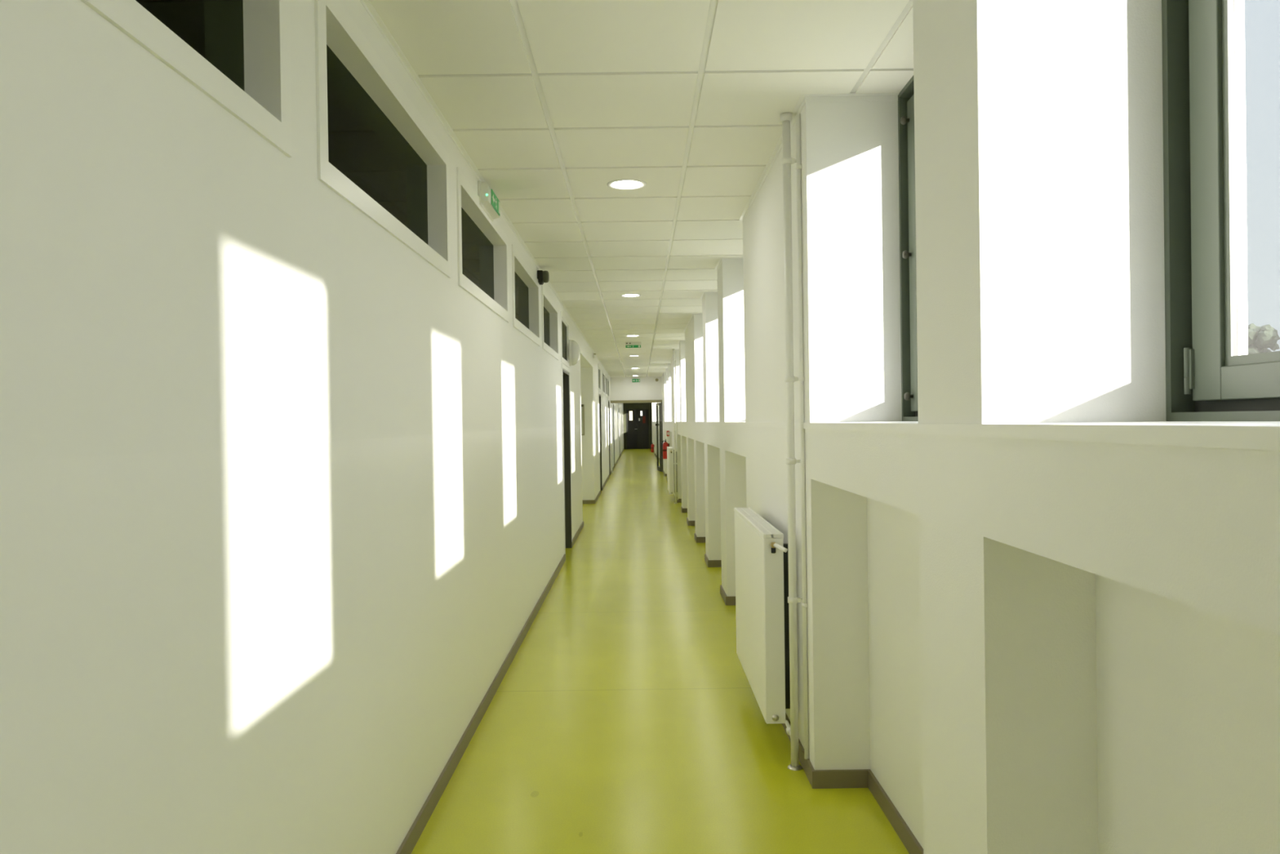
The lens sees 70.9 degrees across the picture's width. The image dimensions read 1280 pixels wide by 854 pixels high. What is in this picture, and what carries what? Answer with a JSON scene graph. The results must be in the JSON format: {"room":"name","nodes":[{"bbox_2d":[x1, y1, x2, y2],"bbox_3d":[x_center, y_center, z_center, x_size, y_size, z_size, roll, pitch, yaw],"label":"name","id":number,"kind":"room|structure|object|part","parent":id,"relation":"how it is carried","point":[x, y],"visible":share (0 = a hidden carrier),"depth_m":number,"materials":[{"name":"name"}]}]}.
{"room":"school corridor","nodes":[
{"label":"school corridor","id":0,"kind":"room"},
{"bbox_2d":[0,0,623,853],"bbox_3d":[-0.900,-0.044,18.849,0.160,2.754,55.700,-1,0,0],"label":"wall","id":1,"kind":"structure","parent":0,"point":[281,495],"depth_m":1.82,"materials":[{"name":"white paint"}]},
{"bbox_2d":[80,0,292,157],"bbox_3d":[-0.847,-0.878,1.286,0.085,0.524,1.565,-1,0,0],"label":"window","id":2,"kind":"structure","parent":1,"relation":"in","point":[129,16],"depth_m":1.69,"materials":[{"name":"white metal"}]},
{"bbox_2d":[314,0,451,278],"bbox_3d":[-0.849,-0.889,3.036,0.085,0.524,1.565,-1,0,0],"label":"window","id":3,"kind":"structure","parent":1,"relation":"in","point":[331,176],"depth_m":2.63,"materials":[{"name":"white metal"}]},
{"bbox_2d":[456,167,509,322],"bbox_3d":[-0.851,-0.900,4.771,0.085,0.524,1.525,-1,0,0],"label":"window","id":4,"kind":"structure","parent":1,"relation":"in","point":[464,282],"depth_m":4.41,"materials":[{"name":"white metal"}]},
{"bbox_2d":[360,0,610,377],"bbox_3d":[-0.830,-1.358,18.841,0.020,0.016,55.700,-1,0,0],"label":"trim","id":5,"kind":"structure","parent":1,"relation":"attached to","point":[366,4],"depth_m":3.57,"materials":[{"name":"white metal"}]},
{"bbox_2d":[477,181,500,221],"bbox_3d":[-0.792,-1.187,4.739,0.058,0.120,0.395,-1,0,0],"label":"exit sign","id":6,"kind":"object","parent":1,"relation":"attached to","point":[489,202],"visible":0.99,"depth_m":4.63,"materials":[{"name":"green plastic"}]},
{"bbox_2d":[395,448,624,853],"bbox_3d":[-1.421,1.306,18.857,1.264,0.068,55.700,-1,0,0],"label":"baseboard","id":7,"kind":"structure","parent":1,"relation":"attached to","point":[415,830],"depth_m":4.06,"materials":[{"name":"brown"}]},
{"bbox_2d":[511,244,540,346],"bbox_3d":[-0.853,-0.911,6.513,0.085,0.524,1.520,-1,0,0],"label":"window","id":8,"kind":"structure","parent":1,"relation":"in","point":[517,324],"depth_m":6.24,"materials":[{"name":"white metal"}]},
{"bbox_2d":[537,270,549,284],"bbox_3d":[-0.777,-1.203,7.231,0.093,0.111,0.098,-1,0,0],"label":"security camera","id":9,"kind":"object","parent":1,"relation":"attached to","point":[543,277],"depth_m":7.19,"materials":[{"name":"black plastic"}]},
{"bbox_2d":[541,285,559,359],"bbox_3d":[-0.856,-0.922,8.238,0.085,0.524,1.450,-1,0,0],"label":"window","id":10,"kind":"structure","parent":1,"relation":"in","point":[544,293],"depth_m":8.00,"materials":[{"name":"white metal"}]},
{"bbox_2d":[560,311,572,553],"bbox_3d":[-0.871,0.092,9.845,0.145,2.595,1.000,-1,0,0],"label":"door","id":11,"kind":"structure","parent":1,"relation":"in","point":[565,375],"depth_m":10.28,"materials":[{"name":"grey paint"}]},
{"bbox_3d":[-0.836,-0.941,9.838,0.018,0.440,0.910,-1,0,0],"label":"transom frame","id":12,"kind":"part","parent":11,"relation":"part of","materials":[{"name":"white metal"}]},
{"bbox_3d":[-0.851,0.389,9.847,0.106,2.000,0.910,-1,0,0],"label":"frame","id":13,"kind":"part","parent":11,"relation":"part of","materials":[{"name":"grey paint"}]},
{"bbox_2d":[568,339,580,365],"bbox_3d":[-0.758,-0.861,10.414,0.129,0.304,0.304,-1,0,0],"label":"wall lamp","id":14,"kind":"object","parent":1,"relation":"attached to","point":[574,352],"visible":0.99,"depth_m":10.31,"materials":[{"name":"white plastic"}]},
{"bbox_2d":[598,364,602,490],"bbox_3d":[-0.881,0.038,18.399,0.145,2.595,0.990,-1,0,0],"label":"door","id":15,"kind":"structure","parent":1,"relation":"in","point":[599,366],"depth_m":18.83,"materials":[{"name":"grey paint"}]},
{"bbox_3d":[-0.861,0.335,18.401,0.106,2.000,0.900,-1,0,0],"label":"frame","id":16,"kind":"part","parent":15,"relation":"part of","materials":[{"name":"grey paint"}]},
{"bbox_2d":[602,370,604,395],"bbox_3d":[-0.871,-1.001,20.618,0.085,0.524,1.370,-1,0,0],"label":"window","id":17,"kind":"structure","parent":1,"relation":"in","point":[603,373],"depth_m":20.17,"materials":[{"name":"white metal"}]},
{"bbox_2d":[604,373,607,396],"bbox_3d":[-0.873,-1.012,22.318,0.085,0.524,1.370,-1,0,0],"label":"window","id":18,"kind":"structure","parent":1,"relation":"in","point":[606,376],"depth_m":21.63,"materials":[{"name":"white metal"}]},
{"bbox_2d":[607,377,610,475],"bbox_3d":[-0.888,0.003,23.849,0.145,2.595,0.990,-1,0,0],"label":"door","id":19,"kind":"structure","parent":1,"relation":"in","point":[607,377],"depth_m":24.27,"materials":[{"name":"grey paint"}]},
{"bbox_3d":[-0.868,0.300,23.851,0.106,2.000,0.900,-1,0,0],"label":"frame","id":20,"kind":"part","parent":19,"relation":"part of","materials":[{"name":"grey paint"}]},
{"bbox_2d":[613,404,614,466],"bbox_3d":[-0.893,-0.025,28.249,0.145,2.595,0.990,-1,0,0],"label":"door","id":21,"kind":"structure","parent":1,"relation":"in","point":[613,404],"depth_m":28.67,"materials":[{"name":"grey paint"}]},
{"bbox_3d":[-0.826,-0.026,28.249,0.010,2.595,0.990,-1,0,0],"label":"casing","id":22,"kind":"part","parent":21,"relation":"part of","materials":[{"name":"white metal"}]},
{"bbox_2d":[618,404,620,456],"bbox_3d":[-0.904,-0.078,36.449,0.145,2.595,0.990,-1,0,0],"label":"door","id":23,"kind":"structure","parent":1,"relation":"in","point":[619,405],"depth_m":36.87,"materials":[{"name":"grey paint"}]},
{"bbox_2d":[135,0,518,319],"bbox_3d":[-3.299,-1.239,1.288,4.642,0.050,20.600,-1,0,0],"label":"window pane","id":24,"kind":"structure","parent":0,"point":[355,148],"depth_m":4.08,"materials":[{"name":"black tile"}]},
{"bbox_2d":[580,364,585,499],"bbox_3d":[-1.570,0.020,14.123,1.192,2.705,3.550,-1,0,0],"label":"wall","id":25,"kind":"structure","parent":0,"point":[581,366],"depth_m":15.80,"materials":[{"name":"white paint"}]},
{"bbox_2d":[581,404,584,435],"bbox_3d":[-1.120,-0.125,15.787,0.280,0.540,0.022,-1,0,0],"label":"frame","id":26,"kind":"object","parent":25,"relation":"attached to","point":[582,405],"visible":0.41,"depth_m":15.78,"materials":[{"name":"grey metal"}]},
{"bbox_2d":[609,376,662,400],"bbox_3d":[-0.111,-1.088,25.468,1.465,0.662,0.150,-1,0,0],"label":"wall header","id":27,"kind":"structure","parent":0,"point":[620,388],"depth_m":25.40,"materials":[{"name":"white paint"}]},
{"bbox_2d":[631,378,639,382],"bbox_3d":[-0.110,-1.311,25.367,0.230,0.104,0.049,-1,0,0],"label":"exit sign","id":28,"kind":"object","parent":27,"relation":"attached to","point":[633,380],"visible":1,"depth_m":25.35,"materials":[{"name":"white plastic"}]},
{"bbox_2d":[610,400,662,472],"bbox_3d":[-0.091,0.259,25.846,1.465,2.035,0.927,-1,0,0],"label":"door frame","id":29,"kind":"structure","parent":27,"relation":"in","point":[659,424],"depth_m":25.40,"materials":[{"name":"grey metal"}]},
{"bbox_3d":[-0.808,0.306,25.477,0.030,1.965,0.190,-1,0,0],"label":"post","id":30,"kind":"part","parent":29,"relation":"part of","materials":[{"name":"white metal"}]},
{"bbox_3d":[0.543,0.262,25.855,0.005,1.770,0.770,-1,0,-5],"label":"pane","id":31,"kind":"part","parent":29,"relation":"part of","materials":[{"name":"glass"}]},
{"bbox_3d":[0.624,0.285,25.478,0.035,1.965,0.190,-1,0,0],"label":"post","id":32,"kind":"part","parent":29,"relation":"part of","materials":[{"name":"grey metal"}]},
{"bbox_2d":[622,402,652,448],"bbox_3d":[-0.123,-0.234,46.749,1.465,2.754,0.300,-1,0,0],"label":"door frame","id":33,"kind":"structure","parent":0,"point":[634,406],"depth_m":46.60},
{"bbox_2d":[626,408,648,448],"bbox_3d":[-0.122,0.116,46.642,1.140,2.045,0.113,-1,0,0],"label":"door","id":34,"kind":"structure","parent":33,"relation":"in","point":[637,425],"depth_m":46.65,"materials":[{"name":"black wood"}]},
{"bbox_3d":[-0.472,-0.584,46.647,0.170,0.485,0.005,-1,0,0],"label":"pane","id":35,"kind":"part","parent":34,"relation":"part of","materials":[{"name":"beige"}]},
{"bbox_2d":[368,0,913,377],"bbox_3d":[0.109,-1.401,18.842,1.898,0.050,55.700,-1,0,0],"label":"ceiling","id":36,"kind":"structure","parent":0,"point":[553,103],"depth_m":3.59,"materials":[{"name":"white tile"}]},
{"bbox_2d":[607,178,646,190],"bbox_3d":[-0.069,-1.280,4.747,0.210,0.006,0.210,-1,0,0],"label":"recessed light","id":37,"kind":"object","parent":36,"relation":"in","point":[622,184],"visible":1,"depth_m":4.74,"materials":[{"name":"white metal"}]},
{"bbox_2d":[612,181,641,188],"bbox_3d":[-0.069,-1.282,4.747,0.158,0.002,0.158,-1,0,-14],"label":"diffuser","id":38,"kind":"object","parent":37,"relation":"attached to","point":[615,184],"depth_m":4.76,"materials":[{"name":"white plastic"}]},
{"bbox_2d":[620,293,641,297],"bbox_3d":[-0.091,-1.306,8.932,0.210,0.006,0.210,-1,0,0],"label":"recessed light","id":39,"kind":"object","parent":36,"relation":"in","point":[624,295],"visible":1,"depth_m":8.92,"materials":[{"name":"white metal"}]},
{"bbox_2d":[623,294,638,296],"bbox_3d":[-0.091,-1.309,8.932,0.158,0.002,0.158,-1,0,13],"label":"diffuser","id":40,"kind":"object","parent":39,"relation":"attached to","point":[624,295],"depth_m":8.94,"materials":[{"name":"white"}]},
{"bbox_2d":[625,342,640,347],"bbox_3d":[-0.107,-1.299,14.240,0.250,0.088,0.064,-1,0,0],"label":"exit sign","id":41,"kind":"object","parent":36,"relation":"attached to","point":[628,344],"visible":1,"depth_m":14.21,"materials":[{"name":"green plastic"}]},
{"bbox_2d":[411,448,909,853],"bbox_3d":[-0.500,1.426,18.959,3.198,0.200,55.900,-1,0,0],"label":"floor","id":42,"kind":"structure","parent":0,"point":[627,717],"depth_m":4.14,"materials":[{"name":"green plastic"}]},
{"bbox_2d":[651,0,1279,853],"bbox_3d":[0.861,-0.070,18.851,0.433,2.754,55.700,-1,0,0],"label":"wall","id":43,"kind":"structure","parent":0,"point":[1028,646],"depth_m":1.75,"materials":[{"name":"white paint"}]},
{"bbox_2d":[650,442,654,452],"bbox_3d":[0.557,0.900,39.610,0.162,0.437,0.136,-1,0,-31],"label":"fire extinguisher","id":44,"kind":"object","parent":43,"relation":"attached to","point":[652,446],"visible":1,"depth_m":39.55,"materials":[{"name":"red metal"}]},
{"bbox_2d":[661,439,669,458],"bbox_3d":[0.573,0.486,19.877,0.162,0.437,0.136,-1,0,-31],"label":"fire extinguisher","id":45,"kind":"object","parent":43,"relation":"attached to","point":[665,444],"visible":0.85,"depth_m":19.82,"materials":[{"name":"red metal"}]},
{"bbox_2d":[666,446,677,496],"bbox_3d":[0.585,0.801,16.284,0.146,0.856,1.269,-1,0,0],"label":"radiator","id":46,"kind":"object","parent":43,"relation":"attached to","point":[670,451],"visible":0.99,"depth_m":15.76,"materials":[{"name":"white metal"}]},
{"bbox_3d":[0.520,0.786,16.336,0.014,0.783,1.152,-1,0,0],"label":"panel","id":47,"kind":"part","parent":46,"relation":"part of","materials":[{"name":"white metal"}]},
{"bbox_2d":[672,348,677,503],"bbox_3d":[0.612,-0.015,15.651,0.074,2.691,0.062,-1,0,0],"label":"pipe","id":48,"kind":"object","parent":43,"relation":"attached to","point":[673,349],"visible":1,"depth_m":15.64,"materials":[{"name":"white metal"}]},
{"bbox_2d":[675,350,678,499],"bbox_3d":[0.639,-0.036,15.566,0.023,2.594,0.026,-1,0,0],"label":"cable conduit","id":49,"kind":"object","parent":43,"relation":"attached to","point":[675,350],"visible":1,"depth_m":15.56,"materials":[{"name":"white plastic"}]},
{"bbox_2d":[733,507,791,738],"bbox_3d":[0.600,0.877,4.334,0.146,0.856,1.269,-1,0,0],"label":"radiator","id":50,"kind":"object","parent":43,"relation":"attached to","point":[762,558],"visible":0.99,"depth_m":3.91,"materials":[{"name":"white metal"}]},
{"bbox_2d":[733,507,759,518],"bbox_3d":[0.564,0.456,4.759,0.087,0.020,0.414,-1,0,0],"label":"grille","id":51,"kind":"object","parent":50,"relation":"attached to","point":[740,513],"depth_m":4.75,"materials":[{"name":"white metal"}]},
{"bbox_3d":[0.535,0.863,4.386,0.014,0.783,1.152,-1,0,0],"label":"panel","id":52,"kind":"part","parent":50,"relation":"part of","materials":[{"name":"white metal"}]},
{"bbox_2d":[742,515,783,538],"bbox_3d":[0.565,0.460,4.175,0.087,0.020,0.747,-1,0,0],"label":"grille","id":53,"kind":"object","parent":50,"relation":"attached to","point":[760,527],"depth_m":4.08,"materials":[{"name":"white metal"}]},
{"bbox_2d":[661,93,899,376],"bbox_3d":[0.794,-1.376,18.833,0.378,0.028,55.720,-1,0,0],"label":"trim","id":54,"kind":"structure","parent":43,"relation":"attached to","point":[851,97],"depth_m":3.64,"materials":[{"name":"white metal"}]},
{"bbox_2d":[653,450,923,853],"bbox_3d":[0.766,1.274,18.860,0.229,0.068,55.700,-1,0,0],"label":"baseboard","id":55,"kind":"structure","parent":43,"relation":"attached to","point":[845,778],"depth_m":3.50,"materials":[{"name":"brown"}]},
{"bbox_2d":[780,112,802,770],"bbox_3d":[0.626,0.062,3.701,0.074,2.691,0.062,-1,0,0],"label":"pipe","id":56,"kind":"object","parent":43,"relation":"attached to","point":[786,117],"visible":0.98,"depth_m":3.69,"materials":[{"name":"white metal"}]},
{"bbox_2d":[795,113,808,759],"bbox_3d":[0.653,0.041,3.616,0.023,2.594,0.026,-1,0,0],"label":"pipe","id":57,"kind":"object","parent":43,"relation":"attached to","point":[801,379],"visible":1,"depth_m":3.61,"materials":[{"name":"white metal"}]},
{"bbox_2d":[897,75,918,421],"bbox_3d":[1.031,-0.652,2.820,0.112,1.268,1.355,-1,0,0],"label":"window","id":58,"kind":"structure","parent":43,"relation":"in","point":[906,96],"depth_m":3.48,"materials":[{"name":"grey metal"}]},
{"bbox_3d":[1.052,-0.649,2.820,0.040,1.186,1.253,-1,0,0],"label":"sash","id":59,"kind":"part","parent":58,"relation":"part of","materials":[{"name":"grey metal"}]},
{"bbox_2d":[652,421,1279,450],"bbox_3d":[0.831,-0.099,17.851,0.385,0.025,53.700,-1,0,0],"label":"window sill","id":60,"kind":"structure","parent":43,"relation":"attached to","point":[1253,435],"depth_m":1.32,"materials":[{"name":"white wood"}]},
{"bbox_2d":[1161,0,1279,421],"bbox_3d":[1.034,-0.641,1.065,0.112,1.268,1.355,-1,0,0],"label":"window","id":61,"kind":"structure","parent":43,"relation":"in","point":[1211,375],"depth_m":1.64,"materials":[{"name":"grey metal"}]},
{"label":"outside","id":62,"kind":"structure","parent":0,"visible":0},
{"bbox_3d":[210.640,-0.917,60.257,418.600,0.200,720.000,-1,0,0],"label":"ground","id":63,"kind":"structure","parent":62,"visible":0},
{"bbox_2d":[1247,323,1279,354],"bbox_3d":[41.162,-2.747,59.890,3.802,8.437,3.661,-1,0,-19],"label":"tree","id":64,"kind":"object","parent":63,"relation":"on","point":[1264,337],"visible":0.24,"depth_m":59.47,"materials":[{"name":"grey plant"}]}
]}

